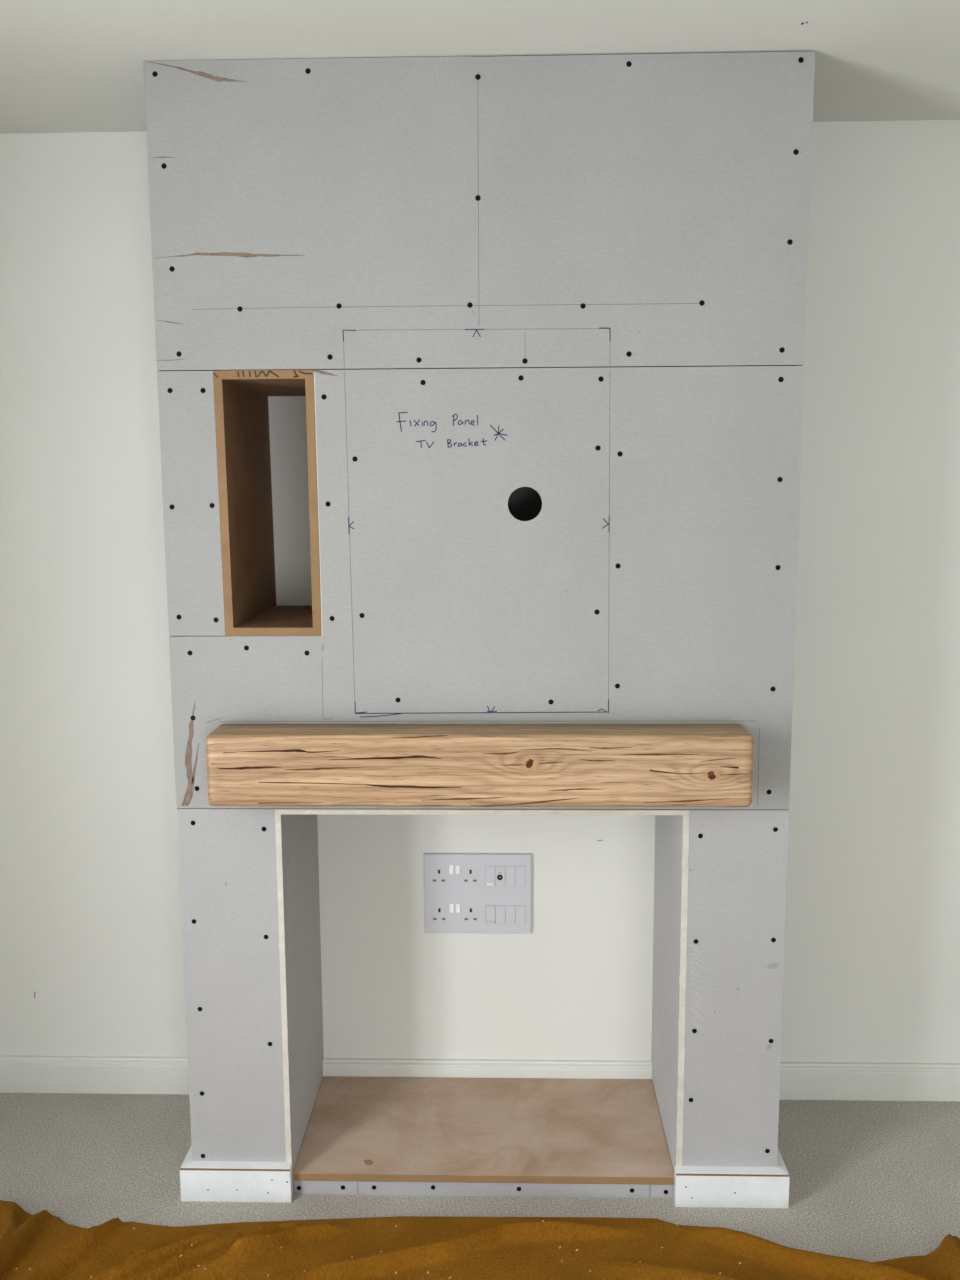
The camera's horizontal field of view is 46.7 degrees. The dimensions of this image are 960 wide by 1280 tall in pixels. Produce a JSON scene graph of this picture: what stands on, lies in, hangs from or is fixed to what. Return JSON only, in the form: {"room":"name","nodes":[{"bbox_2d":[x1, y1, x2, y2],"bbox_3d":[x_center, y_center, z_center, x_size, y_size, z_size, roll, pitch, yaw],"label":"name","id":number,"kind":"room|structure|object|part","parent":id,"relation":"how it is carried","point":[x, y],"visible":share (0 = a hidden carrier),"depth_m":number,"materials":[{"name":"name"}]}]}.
{"room":"living room","nodes":[
{"label":"living room","id":0,"kind":"room"},
{"bbox_2d":[0,120,959,1062],"bbox_3d":[0.938,-0.014,2.792,5.250,2.400,0.150,0,8,2],"label":"wall","id":1,"kind":"structure","parent":0,"point":[91,943],"depth_m":2.77,"materials":[{"name":"white paint"}]},
{"bbox_2d":[0,1055,188,1093],"bbox_3d":[-1.068,1.143,2.921,0.828,0.095,0.018,0,8,2],"label":"baseboard","id":2,"kind":"structure","parent":1,"relation":"attached to","point":[18,1074],"depth_m":2.91,"materials":[{"name":"white wood"}]},
{"bbox_2d":[424,853,530,932],"bbox_3d":[-0.006,0.645,2.825,0.272,0.209,0.016,0,8,2],"label":"plate","id":3,"kind":"object","parent":1,"relation":"attached to","point":[464,892],"visible":1,"depth_m":2.82,"materials":[{"name":"white plastic"}]},
{"bbox_2d":[431,868,446,882],"bbox_3d":[-0.104,0.597,2.818,0.039,0.040,0.001,0,8,2],"label":"outlet","id":4,"kind":"object","parent":3,"relation":"attached to","point":[438,875],"depth_m":2.82,"materials":[{"name":"white plastic"}]},
{"bbox_2d":[432,907,446,920],"bbox_3d":[-0.103,0.698,2.832,0.039,0.040,0.001,0,8,2],"label":"outlet","id":5,"kind":"object","parent":3,"relation":"attached to","point":[438,913],"depth_m":2.83,"materials":[{"name":"white plastic"}]},
{"bbox_2d":[449,865,453,873],"bbox_3d":[-0.072,0.582,2.813,0.011,0.022,0.006,0,8,2],"label":"rocker switch","id":6,"kind":"object","parent":3,"relation":"attached to","point":[451,867],"depth_m":2.81,"materials":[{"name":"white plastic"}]},
{"bbox_2d":[450,904,453,912],"bbox_3d":[-0.072,0.683,2.827,0.011,0.022,0.006,0,8,2],"label":"rocker switch","id":7,"kind":"object","parent":3,"relation":"attached to","point":[451,905],"depth_m":2.83,"materials":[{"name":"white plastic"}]},
{"bbox_2d":[456,904,459,912],"bbox_3d":[-0.056,0.683,2.826,0.011,0.022,0.006,0,8,2],"label":"rocker switch","id":8,"kind":"object","parent":3,"relation":"attached to","point":[457,905],"depth_m":2.83,"materials":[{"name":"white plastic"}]},
{"bbox_2d":[456,865,459,873],"bbox_3d":[-0.056,0.582,2.812,0.011,0.022,0.006,0,8,2],"label":"rocker switch","id":9,"kind":"object","parent":3,"relation":"attached to","point":[457,866],"depth_m":2.81,"materials":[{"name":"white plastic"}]},
{"bbox_2d":[463,868,477,882],"bbox_3d":[-0.024,0.597,2.816,0.039,0.040,0.001,0,8,2],"label":"outlet","id":10,"kind":"object","parent":3,"relation":"attached to","point":[470,875],"depth_m":2.82,"materials":[{"name":"white plastic"}]},
{"bbox_2d":[463,907,478,921],"bbox_3d":[-0.023,0.698,2.830,0.039,0.040,0.001,0,8,2],"label":"outlet","id":11,"kind":"object","parent":3,"relation":"attached to","point":[470,914],"depth_m":2.83,"materials":[{"name":"white plastic"}]},
{"bbox_2d":[323,1058,651,1078],"bbox_3d":[0.018,1.141,2.892,0.854,0.095,0.018,0,8,2],"label":"baseboard","id":12,"kind":"structure","parent":1,"relation":"attached to","point":[332,1067],"depth_m":2.88,"materials":[{"name":"white wood"}]},
{"bbox_2d":[779,1062,959,1100],"bbox_3d":[2.027,1.137,2.838,2.679,0.095,0.018,0,8,2],"label":"baseboard","id":13,"kind":"structure","parent":1,"relation":"attached to","point":[865,1081],"depth_m":2.86,"materials":[{"name":"white wood"}]},
{"bbox_2d":[0,0,959,133],"bbox_3d":[0.866,-0.899,0.155,5.250,0.080,5.233,0,8,2],"label":"ceiling","id":14,"kind":"structure","parent":0,"point":[67,66],"depth_m":2.07,"materials":[{"name":"white paint"}]},
{"bbox_2d":[0,1093,959,1261],"bbox_3d":[0.880,1.557,0.496,5.250,0.080,5.233,0,8,2],"label":"floor","id":15,"kind":"structure","parent":0,"point":[871,1181],"depth_m":2.53,"materials":[{"name":"grey carpet"}]},
{"bbox_2d":[143,51,814,1193],"bbox_3d":[0.005,0.028,2.528,1.302,2.399,0.434,0,8,2],"label":"chimney breast","id":16,"kind":"object","parent":15,"relation":"on","point":[639,218],"visible":1,"depth_m":2.25,"materials":[{"name":"grey paper"}]},
{"bbox_3d":[-0.592,-0.277,2.290,0.118,0.540,0.012,0,8,2],"label":"plasterboard panel","id":17,"kind":"part","parent":16,"relation":"part of","materials":[{"name":"grey paper"}]},
{"bbox_3d":[-0.540,0.797,2.438,0.211,0.883,0.012,0,8,2],"label":"plasterboard panel","id":18,"kind":"part","parent":16,"relation":"part of","materials":[{"name":"grey paper"}]},
{"bbox_2d":[180,1145,292,1202],"bbox_3d":[-0.537,1.178,2.691,0.246,0.083,0.455,0,8,2],"label":"plinth","id":19,"kind":"object","parent":16,"relation":"attached to","point":[202,1181],"visible":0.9,"depth_m":2.47,"materials":[{"name":"white wood"}]},
{"bbox_2d":[213,370,321,635],"bbox_3d":[-0.429,-0.306,2.492,0.207,0.542,0.433,0,8,2],"label":"box","id":20,"kind":"object","parent":16,"relation":"in","point":[240,396],"visible":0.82,"depth_m":2.37,"materials":[{"name":"brown wood"}]},
{"bbox_2d":[213,370,311,377],"bbox_3d":[-0.439,-0.537,2.242,0.201,0.016,0.001,0,8,2],"label":"print","id":21,"kind":"object","parent":20,"relation":"attached to","point":[219,373],"depth_m":2.24},
{"bbox_3d":[-0.423,0.780,2.644,0.012,0.883,0.432,0,8,2],"label":"cheek panel","id":22,"kind":"part","parent":16,"relation":"part of","materials":[{"name":"paper"}]},
{"bbox_3d":[-0.005,-0.839,2.196,1.300,0.589,0.012,0,8,2],"label":"plasterboard panel","id":23,"kind":"part","parent":16,"relation":"part of","materials":[{"name":"grey paper"}]},
{"bbox_2d":[206,724,753,806],"bbox_3d":[-0.002,0.257,2.286,1.103,0.151,0.111,0,8,2],"label":"mantel beam","id":24,"kind":"structure","parent":16,"relation":"attached to","point":[301,765],"depth_m":2.23,"materials":[{"name":"brown wood"}]},
{"bbox_3d":[0.008,0.336,2.571,0.878,0.012,0.432,0,8,2],"label":"soffit panel","id":25,"kind":"part","parent":16,"relation":"part of","materials":[{"name":"grey paper"}]},
{"bbox_3d":[-0.001,-0.094,2.299,1.299,0.912,0.012,0,8,2],"label":"plasterboard panel","id":26,"kind":"part","parent":16,"relation":"part of","materials":[{"name":"grey paper"}]},
{"bbox_3d":[0.443,0.778,2.621,0.012,0.883,0.432,0,8,2],"label":"cheek panel","id":27,"kind":"part","parent":16,"relation":"part of","materials":[{"name":"paper"}]},
{"bbox_2d":[674,1149,789,1207],"bbox_3d":[0.559,1.175,2.662,0.247,0.083,0.455,0,8,2],"label":"plinth","id":28,"kind":"object","parent":16,"relation":"attached to","point":[694,1186],"visible":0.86,"depth_m":2.44,"materials":[{"name":"white wood"}]},
{"bbox_3d":[0.548,0.795,2.408,0.209,0.883,0.012,0,8,2],"label":"plasterboard panel","id":29,"kind":"part","parent":16,"relation":"part of","materials":[{"name":"grey paper"}]},
{"bbox_2d":[0,1200,959,1279],"bbox_3d":[-0.029,1.288,1.894,2.700,0.072,1.149,0,8,2],"label":"blanket","id":30,"kind":"object","parent":15,"relation":"on","point":[487,1248],"visible":1,"depth_m":2.27,"materials":[{"name":"fabric"}]},
{"bbox_2d":[292,1077,673,1197],"bbox_3d":[0.012,1.190,2.680,0.852,0.055,0.414,0,8,2],"label":"hearth","id":31,"kind":"object","parent":15,"relation":"on","point":[527,1137],"visible":1,"depth_m":2.60,"materials":[{"name":"wood"}]},
{"bbox_3d":[-0.346,1.226,2.501,0.144,0.037,0.012,0,8,2],"label":"fascia panel","id":32,"kind":"part","parent":31,"relation":"part of","materials":[{"name":"grey paper"}]},
{"bbox_3d":[0.053,1.226,2.490,0.652,0.037,0.012,0,8,2],"label":"fascia panel","id":33,"kind":"part","parent":31,"relation":"part of","materials":[{"name":"grey paper"}]},
{"bbox_3d":[0.406,1.225,2.480,0.054,0.037,0.012,0,8,2],"label":"fascia panel","id":34,"kind":"part","parent":31,"relation":"part of","materials":[{"name":"grey paper"}]}
]}

